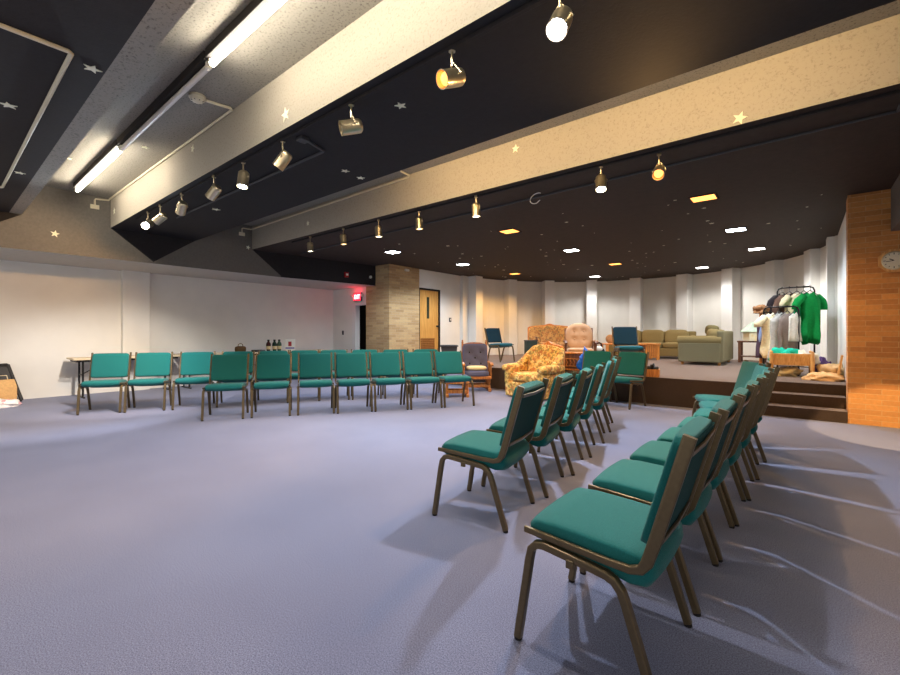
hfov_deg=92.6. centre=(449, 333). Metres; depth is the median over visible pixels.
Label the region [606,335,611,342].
plaque
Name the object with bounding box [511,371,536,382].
seat cushion
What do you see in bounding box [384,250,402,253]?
recessed light
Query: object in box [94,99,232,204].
conduit
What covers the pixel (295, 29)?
ceiling
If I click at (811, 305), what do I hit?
tunic
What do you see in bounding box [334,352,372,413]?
banquet chair
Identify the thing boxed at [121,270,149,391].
wall column
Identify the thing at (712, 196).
recessed light
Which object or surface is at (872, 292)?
brick wall
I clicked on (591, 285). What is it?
pillar
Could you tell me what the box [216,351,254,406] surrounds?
banquet chair
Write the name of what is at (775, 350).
scarf
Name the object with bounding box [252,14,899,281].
ceiling
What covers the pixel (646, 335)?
cushion
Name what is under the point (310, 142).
conduit
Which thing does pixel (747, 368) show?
banquet chair
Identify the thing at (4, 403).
cloth
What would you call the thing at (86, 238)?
wall
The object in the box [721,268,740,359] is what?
wall
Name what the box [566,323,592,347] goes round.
cushion
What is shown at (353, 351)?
banquet chair
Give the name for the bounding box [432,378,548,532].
banquet chair
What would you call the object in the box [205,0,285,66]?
strip light
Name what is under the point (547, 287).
pillar
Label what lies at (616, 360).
banquet chair
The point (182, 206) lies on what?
spotlight
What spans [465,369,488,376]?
seat cushion
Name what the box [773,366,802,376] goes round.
cloth
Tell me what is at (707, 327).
throw pillow
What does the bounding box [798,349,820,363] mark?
cloth
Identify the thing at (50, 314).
wall
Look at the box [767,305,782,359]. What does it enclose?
dress
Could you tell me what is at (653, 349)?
coffee table
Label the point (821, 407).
steps
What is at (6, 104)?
sticker
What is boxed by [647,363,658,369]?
case
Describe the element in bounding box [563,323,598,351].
tan glider
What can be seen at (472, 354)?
cushion
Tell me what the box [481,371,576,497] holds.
banquet chair
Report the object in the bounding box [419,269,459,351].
wall
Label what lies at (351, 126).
spotlight
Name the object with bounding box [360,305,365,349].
doorway
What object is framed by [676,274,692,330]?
wall
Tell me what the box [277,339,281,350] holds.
bottle
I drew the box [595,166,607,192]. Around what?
spotlight
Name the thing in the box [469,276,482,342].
wall
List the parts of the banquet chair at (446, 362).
leg, rail, leg, backrest, seat, leg, leg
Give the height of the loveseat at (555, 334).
1.040 m
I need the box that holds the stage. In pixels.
[388,354,845,408]
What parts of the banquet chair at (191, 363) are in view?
leg, rail, leg, seat, backrest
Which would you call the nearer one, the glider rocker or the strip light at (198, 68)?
the strip light at (198, 68)
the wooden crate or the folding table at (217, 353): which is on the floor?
the folding table at (217, 353)
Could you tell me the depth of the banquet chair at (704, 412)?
3.54 m
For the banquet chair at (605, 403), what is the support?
on the floor
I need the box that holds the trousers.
[755,327,761,357]
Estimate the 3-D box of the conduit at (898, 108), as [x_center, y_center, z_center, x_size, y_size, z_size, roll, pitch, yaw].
[0.155,-1.814,6.637,9.426,0.022,0.150,0,0,42]
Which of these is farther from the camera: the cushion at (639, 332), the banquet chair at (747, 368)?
the cushion at (639, 332)
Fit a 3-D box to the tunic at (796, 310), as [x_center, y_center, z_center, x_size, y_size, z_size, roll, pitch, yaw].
[6.527,-0.358,7.928,0.424,1.049,0.246,0,0,-22]
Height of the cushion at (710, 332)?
0.450 m
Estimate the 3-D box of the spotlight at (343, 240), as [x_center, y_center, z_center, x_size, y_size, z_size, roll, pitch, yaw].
[-1.859,-1.685,7.507,0.121,0.283,0.123,0,0,2]
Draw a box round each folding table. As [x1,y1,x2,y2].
[66,354,179,398]
[177,352,257,388]
[276,349,325,353]
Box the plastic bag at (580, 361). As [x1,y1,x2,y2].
[576,346,586,370]
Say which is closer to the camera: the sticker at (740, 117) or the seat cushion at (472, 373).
the sticker at (740, 117)
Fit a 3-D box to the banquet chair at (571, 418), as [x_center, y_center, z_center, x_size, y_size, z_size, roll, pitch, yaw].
[0.967,0.755,3.945,0.634,0.889,0.548,0,0,25]
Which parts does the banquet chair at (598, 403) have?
seat, leg, leg, rail, backrest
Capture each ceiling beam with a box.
[0,0,194,213]
[111,0,896,240]
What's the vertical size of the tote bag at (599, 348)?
0.577 m
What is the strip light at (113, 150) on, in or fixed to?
attached to the ceiling at (295, 29)
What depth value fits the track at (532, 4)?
3.11 m
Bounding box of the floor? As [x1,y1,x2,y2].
[0,377,899,674]
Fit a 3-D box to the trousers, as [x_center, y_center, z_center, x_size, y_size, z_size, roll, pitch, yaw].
[5.917,0.042,8.093,0.322,0.849,0.181,0,0,-1]
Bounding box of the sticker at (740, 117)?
[733,111,747,123]
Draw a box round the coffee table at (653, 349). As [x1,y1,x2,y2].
[599,343,660,359]
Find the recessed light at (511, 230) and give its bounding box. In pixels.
[497,228,521,233]
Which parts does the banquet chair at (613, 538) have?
leg, leg, seat, rail, leg, backrest, leg, panel, rail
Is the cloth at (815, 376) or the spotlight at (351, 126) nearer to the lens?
the spotlight at (351, 126)
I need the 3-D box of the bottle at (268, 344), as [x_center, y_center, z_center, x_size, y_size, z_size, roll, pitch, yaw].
[-4.577,0.311,10.847,0.116,0.297,0.116,0,0,39]
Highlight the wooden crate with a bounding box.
[646,369,659,376]
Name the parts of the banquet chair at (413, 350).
backrest, seat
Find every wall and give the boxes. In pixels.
[0,186,375,289]
[0,260,332,398]
[333,287,365,371]
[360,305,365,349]
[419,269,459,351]
[460,235,837,363]
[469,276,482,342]
[504,279,516,354]
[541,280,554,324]
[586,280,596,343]
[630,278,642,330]
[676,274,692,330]
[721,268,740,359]
[765,260,782,361]
[804,248,819,366]
[826,236,834,363]
[838,213,845,381]
[846,189,899,427]
[891,175,899,230]
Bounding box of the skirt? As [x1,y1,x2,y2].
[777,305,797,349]
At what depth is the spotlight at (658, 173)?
4.34 m
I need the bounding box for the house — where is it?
[740,322,756,340]
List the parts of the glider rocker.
crest rail, rail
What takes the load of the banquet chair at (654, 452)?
on the floor
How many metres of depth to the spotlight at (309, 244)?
8.11 m
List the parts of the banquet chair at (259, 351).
seat, backrest, leg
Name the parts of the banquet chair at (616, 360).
seat, leg, rail, backrest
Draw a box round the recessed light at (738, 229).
[724,227,747,232]
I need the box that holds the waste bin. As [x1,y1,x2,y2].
[524,340,537,353]
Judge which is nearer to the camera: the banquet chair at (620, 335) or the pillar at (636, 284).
the banquet chair at (620, 335)
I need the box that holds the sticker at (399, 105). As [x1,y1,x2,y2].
[394,103,405,108]
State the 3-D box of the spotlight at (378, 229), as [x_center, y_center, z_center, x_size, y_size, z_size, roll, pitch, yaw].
[-1.148,-1.685,6.923,0.121,0.283,0.123,0,0,2]
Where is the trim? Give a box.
[352,302,365,350]
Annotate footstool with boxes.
[445,374,468,397]
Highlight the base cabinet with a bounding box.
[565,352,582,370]
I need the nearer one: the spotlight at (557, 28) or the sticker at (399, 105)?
the spotlight at (557, 28)
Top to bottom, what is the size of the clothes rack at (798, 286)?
1.610 m
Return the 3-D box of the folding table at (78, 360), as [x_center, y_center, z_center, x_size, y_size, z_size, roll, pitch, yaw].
[-6.448,0.830,8.592,0.630,0.740,1.740,0,0,39]
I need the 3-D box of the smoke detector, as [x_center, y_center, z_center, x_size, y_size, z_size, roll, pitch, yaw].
[-2.493,-2.308,4.245,0.150,0.063,0.150,0,0,39]
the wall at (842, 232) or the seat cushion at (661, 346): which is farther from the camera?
the seat cushion at (661, 346)
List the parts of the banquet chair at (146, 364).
leg, rail, leg, seat, backrest, leg, rail, leg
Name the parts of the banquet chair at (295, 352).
seat, backrest, leg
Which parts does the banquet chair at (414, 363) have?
leg, rail, leg, backrest, seat, leg, rail, leg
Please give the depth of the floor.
2.34 m
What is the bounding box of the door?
[419,288,439,351]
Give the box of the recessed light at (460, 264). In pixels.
[455,263,470,265]
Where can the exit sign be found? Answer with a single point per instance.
(356, 296)
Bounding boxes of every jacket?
[766,292,785,313]
[772,286,792,313]
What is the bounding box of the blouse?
[779,286,799,313]
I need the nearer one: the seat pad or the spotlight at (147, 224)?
the spotlight at (147, 224)
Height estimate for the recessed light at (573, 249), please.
0.012 m
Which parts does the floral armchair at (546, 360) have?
arm, backrest, crest rail, arm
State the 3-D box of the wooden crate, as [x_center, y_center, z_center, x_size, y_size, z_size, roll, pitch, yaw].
[3.479,0.681,7.391,0.220,0.130,0.220,0,0,29]
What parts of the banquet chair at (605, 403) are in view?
leg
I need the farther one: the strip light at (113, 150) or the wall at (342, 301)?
the wall at (342, 301)
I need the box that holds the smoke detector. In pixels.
[189,92,205,104]
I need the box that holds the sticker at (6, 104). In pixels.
[0,102,17,109]
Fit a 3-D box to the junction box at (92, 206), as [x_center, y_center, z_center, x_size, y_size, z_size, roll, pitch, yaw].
[-6.038,-2.145,7.310,0.030,0.070,0.120,0,0,39]
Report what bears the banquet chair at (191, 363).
on the floor
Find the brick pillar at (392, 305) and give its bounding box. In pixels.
[366,264,418,377]
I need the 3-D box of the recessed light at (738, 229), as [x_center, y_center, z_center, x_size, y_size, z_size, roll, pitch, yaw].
[5.050,-1.824,7.602,0.330,0.012,0.302,0,0,39]
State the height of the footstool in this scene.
0.410 m
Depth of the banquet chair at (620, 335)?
9.15 m
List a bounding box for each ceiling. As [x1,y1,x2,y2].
[45,0,899,225]
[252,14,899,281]
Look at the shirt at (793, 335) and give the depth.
7.56 m
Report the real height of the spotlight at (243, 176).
0.286 m
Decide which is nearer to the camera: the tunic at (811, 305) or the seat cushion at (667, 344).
the tunic at (811, 305)
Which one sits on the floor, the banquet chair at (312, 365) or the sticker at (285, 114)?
the banquet chair at (312, 365)
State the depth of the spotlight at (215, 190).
4.96 m
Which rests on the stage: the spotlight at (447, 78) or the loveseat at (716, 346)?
the loveseat at (716, 346)
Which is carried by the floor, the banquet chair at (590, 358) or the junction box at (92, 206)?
the banquet chair at (590, 358)
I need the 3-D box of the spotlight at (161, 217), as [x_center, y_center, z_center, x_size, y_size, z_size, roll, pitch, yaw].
[-4.133,-1.682,6.134,0.196,0.289,0.136,0,0,10]
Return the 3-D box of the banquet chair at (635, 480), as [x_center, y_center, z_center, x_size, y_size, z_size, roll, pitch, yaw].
[1.057,0.755,2.153,0.634,0.889,0.548,0,0,39]
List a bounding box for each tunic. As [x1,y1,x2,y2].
[791,285,827,344]
[793,285,809,341]
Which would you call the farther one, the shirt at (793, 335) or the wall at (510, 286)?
the wall at (510, 286)
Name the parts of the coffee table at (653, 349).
leg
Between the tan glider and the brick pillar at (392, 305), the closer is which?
the tan glider
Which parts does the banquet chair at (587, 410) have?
seat, leg, leg, rail, backrest, rail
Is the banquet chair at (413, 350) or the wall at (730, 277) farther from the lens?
the wall at (730, 277)
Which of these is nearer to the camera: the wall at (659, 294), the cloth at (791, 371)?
the cloth at (791, 371)
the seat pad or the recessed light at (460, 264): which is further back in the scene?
the recessed light at (460, 264)
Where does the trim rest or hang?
attached to the wall at (342, 301)
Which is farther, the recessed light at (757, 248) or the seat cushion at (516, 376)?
the recessed light at (757, 248)
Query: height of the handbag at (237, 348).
0.223 m
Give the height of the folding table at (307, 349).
0.740 m
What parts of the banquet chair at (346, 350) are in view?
backrest, seat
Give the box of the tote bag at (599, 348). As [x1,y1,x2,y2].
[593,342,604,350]
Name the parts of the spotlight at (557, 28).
bulb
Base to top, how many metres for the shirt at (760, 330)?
0.669 m
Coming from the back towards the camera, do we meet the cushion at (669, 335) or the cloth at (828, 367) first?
the cushion at (669, 335)
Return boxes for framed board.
[0,364,23,401]
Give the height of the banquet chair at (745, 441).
0.889 m
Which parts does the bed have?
leg, leg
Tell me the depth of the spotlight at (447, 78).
2.73 m
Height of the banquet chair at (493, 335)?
0.889 m
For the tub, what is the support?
on the stage
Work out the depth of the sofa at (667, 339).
12.86 m
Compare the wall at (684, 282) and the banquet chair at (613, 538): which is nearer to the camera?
the banquet chair at (613, 538)
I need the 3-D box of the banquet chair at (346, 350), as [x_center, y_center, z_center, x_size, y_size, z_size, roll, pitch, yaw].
[-2.148,0.755,7.965,0.548,0.889,0.634,0,0,-16]
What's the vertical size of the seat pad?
0.090 m
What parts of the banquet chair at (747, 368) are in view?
leg, seat, backrest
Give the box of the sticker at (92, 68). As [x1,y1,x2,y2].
[84,64,101,73]
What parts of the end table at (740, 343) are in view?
leg, leg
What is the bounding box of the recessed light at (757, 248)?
[747,247,765,250]
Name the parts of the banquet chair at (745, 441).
seat, leg, leg, rail, backrest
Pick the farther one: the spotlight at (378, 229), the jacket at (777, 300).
the jacket at (777, 300)
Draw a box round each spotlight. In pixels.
[141,211,153,229]
[152,204,167,224]
[175,193,187,215]
[205,175,221,200]
[236,162,249,188]
[272,141,291,170]
[307,236,313,251]
[338,104,362,135]
[340,228,346,244]
[375,219,381,236]
[415,211,422,229]
[436,49,465,89]
[472,195,480,217]
[545,0,573,42]
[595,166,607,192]
[652,153,666,180]
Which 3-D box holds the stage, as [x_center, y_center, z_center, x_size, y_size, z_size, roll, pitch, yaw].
[4.344,0.973,11.435,9.195,0.453,7.650,0,0,39]
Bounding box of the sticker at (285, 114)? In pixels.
[281,108,289,122]
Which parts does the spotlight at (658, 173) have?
bulb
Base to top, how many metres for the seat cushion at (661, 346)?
0.180 m
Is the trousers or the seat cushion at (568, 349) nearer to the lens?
the trousers
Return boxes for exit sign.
[350,293,363,300]
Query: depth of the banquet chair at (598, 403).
4.70 m
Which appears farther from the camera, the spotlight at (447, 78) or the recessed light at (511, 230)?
the recessed light at (511, 230)
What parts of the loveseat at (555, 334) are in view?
backrest, crest rail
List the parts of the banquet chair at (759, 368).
seat, leg, backrest, rail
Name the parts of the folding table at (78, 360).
leg, leg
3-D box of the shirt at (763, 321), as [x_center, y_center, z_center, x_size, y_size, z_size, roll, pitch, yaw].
[5.836,-0.024,7.839,0.627,0.959,0.256,0,0,-11]
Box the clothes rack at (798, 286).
[776,286,814,367]
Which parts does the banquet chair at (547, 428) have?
leg, rail, seat, leg, backrest, leg, panel, rail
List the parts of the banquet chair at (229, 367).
leg, rail, leg, seat, backrest, leg, rail, leg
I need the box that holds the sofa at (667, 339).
[609,330,695,356]
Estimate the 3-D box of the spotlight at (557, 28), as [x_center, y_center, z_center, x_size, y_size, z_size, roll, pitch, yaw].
[0.574,-1.679,2.263,0.136,0.296,0.182,0,0,39]
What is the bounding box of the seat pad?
[466,365,486,369]
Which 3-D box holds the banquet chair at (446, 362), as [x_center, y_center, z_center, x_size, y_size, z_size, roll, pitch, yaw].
[0.053,0.755,7.297,0.548,0.889,0.634,0,0,-20]
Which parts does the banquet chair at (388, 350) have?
leg, backrest, seat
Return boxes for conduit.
[0,23,73,187]
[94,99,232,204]
[176,141,324,217]
[241,171,409,231]
[302,104,899,253]
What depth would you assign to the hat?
8.05 m
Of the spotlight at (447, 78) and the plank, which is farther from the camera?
the plank
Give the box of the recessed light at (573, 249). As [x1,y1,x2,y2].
[562,248,580,252]
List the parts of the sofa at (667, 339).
arm, frame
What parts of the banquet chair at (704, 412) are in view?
seat, leg, leg, rail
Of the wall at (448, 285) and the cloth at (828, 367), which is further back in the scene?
the wall at (448, 285)
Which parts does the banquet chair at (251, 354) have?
leg, seat, backrest, leg, rail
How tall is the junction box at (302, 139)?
0.035 m
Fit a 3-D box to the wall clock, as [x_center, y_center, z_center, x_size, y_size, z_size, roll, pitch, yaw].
[5.597,-0.915,5.424,0.286,0.286,0.050,0,0,39]
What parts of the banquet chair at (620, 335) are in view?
rail, backrest, seat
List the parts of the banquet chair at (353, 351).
backrest, seat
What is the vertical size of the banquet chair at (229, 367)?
0.889 m
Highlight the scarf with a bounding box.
[768,347,799,360]
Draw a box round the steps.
[764,391,847,422]
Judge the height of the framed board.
0.654 m
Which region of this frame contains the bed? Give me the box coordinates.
[769,350,814,372]
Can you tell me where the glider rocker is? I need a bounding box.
[461,340,493,391]
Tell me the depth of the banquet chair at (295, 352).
7.92 m
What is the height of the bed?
0.450 m
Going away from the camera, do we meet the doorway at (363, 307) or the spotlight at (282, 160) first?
the spotlight at (282, 160)
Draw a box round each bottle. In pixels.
[266,340,270,350]
[272,339,276,350]
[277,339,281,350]
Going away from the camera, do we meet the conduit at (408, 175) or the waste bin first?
the conduit at (408, 175)
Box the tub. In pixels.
[440,345,457,351]
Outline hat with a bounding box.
[753,304,769,313]
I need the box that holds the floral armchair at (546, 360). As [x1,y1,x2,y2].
[502,341,564,399]
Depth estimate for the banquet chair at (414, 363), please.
7.24 m
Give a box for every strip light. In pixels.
[73,139,122,191]
[117,50,211,150]
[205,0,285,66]
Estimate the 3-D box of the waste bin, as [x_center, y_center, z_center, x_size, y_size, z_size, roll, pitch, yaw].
[2.340,0.473,12.466,0.320,0.545,0.300,0,0,-11]
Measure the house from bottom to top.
0.470 m
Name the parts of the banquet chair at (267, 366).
leg, rail, leg, seat, backrest, leg, rail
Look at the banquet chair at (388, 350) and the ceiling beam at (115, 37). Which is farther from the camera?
the banquet chair at (388, 350)
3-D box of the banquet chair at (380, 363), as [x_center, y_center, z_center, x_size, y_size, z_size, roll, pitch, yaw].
[-0.999,0.755,6.935,0.548,0.889,0.634,0,0,-19]
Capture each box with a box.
[90,204,98,209]
[285,339,294,350]
[296,135,309,143]
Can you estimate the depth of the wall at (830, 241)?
8.17 m
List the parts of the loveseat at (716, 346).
arm, frame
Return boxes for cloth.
[0,398,21,407]
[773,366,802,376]
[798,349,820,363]
[801,371,844,381]
[815,356,830,371]
[816,363,843,375]
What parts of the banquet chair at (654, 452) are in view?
seat, rail, leg, leg, panel, backrest, rail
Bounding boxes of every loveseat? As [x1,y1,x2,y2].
[528,324,568,347]
[677,329,732,365]
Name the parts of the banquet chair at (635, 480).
seat, rail, leg, leg, panel, backrest, rail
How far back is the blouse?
7.96 m
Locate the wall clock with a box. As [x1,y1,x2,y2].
[878,249,899,271]
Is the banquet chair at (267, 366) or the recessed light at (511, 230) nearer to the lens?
the banquet chair at (267, 366)
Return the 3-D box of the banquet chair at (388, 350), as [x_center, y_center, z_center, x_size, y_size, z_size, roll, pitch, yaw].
[-1.014,0.755,8.232,0.548,0.889,0.634,0,0,-14]
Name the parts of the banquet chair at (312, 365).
leg, rail, backrest, seat, leg, rail, leg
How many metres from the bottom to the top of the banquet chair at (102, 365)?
0.889 m
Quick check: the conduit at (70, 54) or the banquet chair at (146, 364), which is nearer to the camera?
the conduit at (70, 54)
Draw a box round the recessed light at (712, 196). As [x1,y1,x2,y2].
[688,192,719,202]
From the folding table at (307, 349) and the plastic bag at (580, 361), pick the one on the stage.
the plastic bag at (580, 361)
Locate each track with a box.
[136,0,548,219]
[292,89,899,242]
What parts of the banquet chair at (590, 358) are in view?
backrest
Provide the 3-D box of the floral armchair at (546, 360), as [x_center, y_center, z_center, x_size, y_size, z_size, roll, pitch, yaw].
[1.612,0.670,8.117,0.893,1.021,1.030,0,0,-42]
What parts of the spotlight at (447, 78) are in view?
bulb, stem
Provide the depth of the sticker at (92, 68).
2.97 m
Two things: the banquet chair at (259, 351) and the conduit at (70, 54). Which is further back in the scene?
the banquet chair at (259, 351)
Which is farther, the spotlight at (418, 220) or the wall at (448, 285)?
the wall at (448, 285)
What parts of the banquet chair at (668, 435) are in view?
seat, leg, leg, rail, backrest, rail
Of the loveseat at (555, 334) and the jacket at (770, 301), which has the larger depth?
the loveseat at (555, 334)
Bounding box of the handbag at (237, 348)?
[235,343,245,350]
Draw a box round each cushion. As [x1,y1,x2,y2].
[462,344,487,369]
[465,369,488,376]
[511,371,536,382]
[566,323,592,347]
[567,348,593,351]
[637,330,641,341]
[640,342,662,347]
[641,330,664,342]
[662,342,677,347]
[664,330,688,341]
[706,329,720,335]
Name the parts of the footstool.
frame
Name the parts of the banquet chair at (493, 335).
rail, backrest, seat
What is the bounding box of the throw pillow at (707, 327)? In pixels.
[705,325,718,332]
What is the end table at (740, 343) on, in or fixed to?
on the stage
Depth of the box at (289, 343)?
11.19 m
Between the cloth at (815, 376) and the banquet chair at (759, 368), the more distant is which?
the cloth at (815, 376)
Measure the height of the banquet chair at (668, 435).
0.889 m
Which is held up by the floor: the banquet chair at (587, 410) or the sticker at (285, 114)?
the banquet chair at (587, 410)
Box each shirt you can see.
[754,305,775,357]
[758,306,767,341]
[788,305,801,340]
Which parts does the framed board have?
panel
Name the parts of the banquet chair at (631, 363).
leg, seat, backrest, leg, rail, leg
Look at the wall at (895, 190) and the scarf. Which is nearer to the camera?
the wall at (895, 190)
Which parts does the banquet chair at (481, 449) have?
leg, leg, rail, seat, leg, backrest, leg, panel, rail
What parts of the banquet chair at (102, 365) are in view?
leg, rail, leg, seat, backrest, leg, rail, leg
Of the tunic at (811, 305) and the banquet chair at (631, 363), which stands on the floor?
the banquet chair at (631, 363)
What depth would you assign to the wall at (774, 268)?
10.80 m
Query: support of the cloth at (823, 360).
on the stage
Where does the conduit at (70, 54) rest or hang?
attached to the ceiling beam at (115, 37)
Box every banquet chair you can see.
[76,352,131,414]
[123,352,172,412]
[171,351,215,409]
[201,353,248,420]
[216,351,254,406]
[250,353,291,417]
[256,350,288,402]
[288,349,319,402]
[297,352,334,415]
[319,349,349,400]
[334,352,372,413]
[351,349,381,399]
[369,351,408,411]
[382,349,412,398]
[402,351,442,409]
[412,348,443,397]
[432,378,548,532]
[433,351,474,407]
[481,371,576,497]
[484,328,514,361]
[514,366,594,475]
[514,411,721,674]
[537,362,605,457]
[555,359,614,443]
[571,357,619,431]
[575,350,612,401]
[575,355,621,422]
[579,395,742,616]
[601,351,648,409]
[611,326,644,355]
[629,384,754,562]
[657,377,763,526]
[677,372,769,500]
[691,360,770,444]
[693,367,775,479]
[698,363,779,462]
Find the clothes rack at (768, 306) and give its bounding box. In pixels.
[763,306,799,375]
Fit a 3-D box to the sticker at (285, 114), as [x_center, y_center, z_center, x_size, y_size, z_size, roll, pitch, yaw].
[-1.469,-1.954,3.841,0.132,0.131,0.006,0,0,39]
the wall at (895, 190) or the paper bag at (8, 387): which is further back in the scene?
the paper bag at (8, 387)
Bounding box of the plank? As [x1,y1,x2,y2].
[837,355,843,375]
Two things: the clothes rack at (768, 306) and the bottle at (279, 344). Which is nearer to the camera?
the clothes rack at (768, 306)
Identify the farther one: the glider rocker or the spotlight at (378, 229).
the glider rocker
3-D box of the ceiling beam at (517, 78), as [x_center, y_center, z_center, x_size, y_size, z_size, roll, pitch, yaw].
[-0.894,-2.090,4.246,11.970,0.520,1.350,0,0,39]
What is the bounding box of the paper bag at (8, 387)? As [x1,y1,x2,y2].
[0,375,16,399]
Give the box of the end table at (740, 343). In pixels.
[737,341,766,362]
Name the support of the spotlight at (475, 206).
hanging from the ceiling at (801, 186)
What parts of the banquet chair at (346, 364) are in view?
rail, leg, leg, backrest, seat, leg, rail, leg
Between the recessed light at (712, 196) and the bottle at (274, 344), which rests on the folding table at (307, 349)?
the bottle at (274, 344)
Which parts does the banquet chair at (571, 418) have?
seat, leg, rail, leg, backrest, panel, rail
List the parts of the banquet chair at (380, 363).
rail, leg, backrest, seat, leg, rail, leg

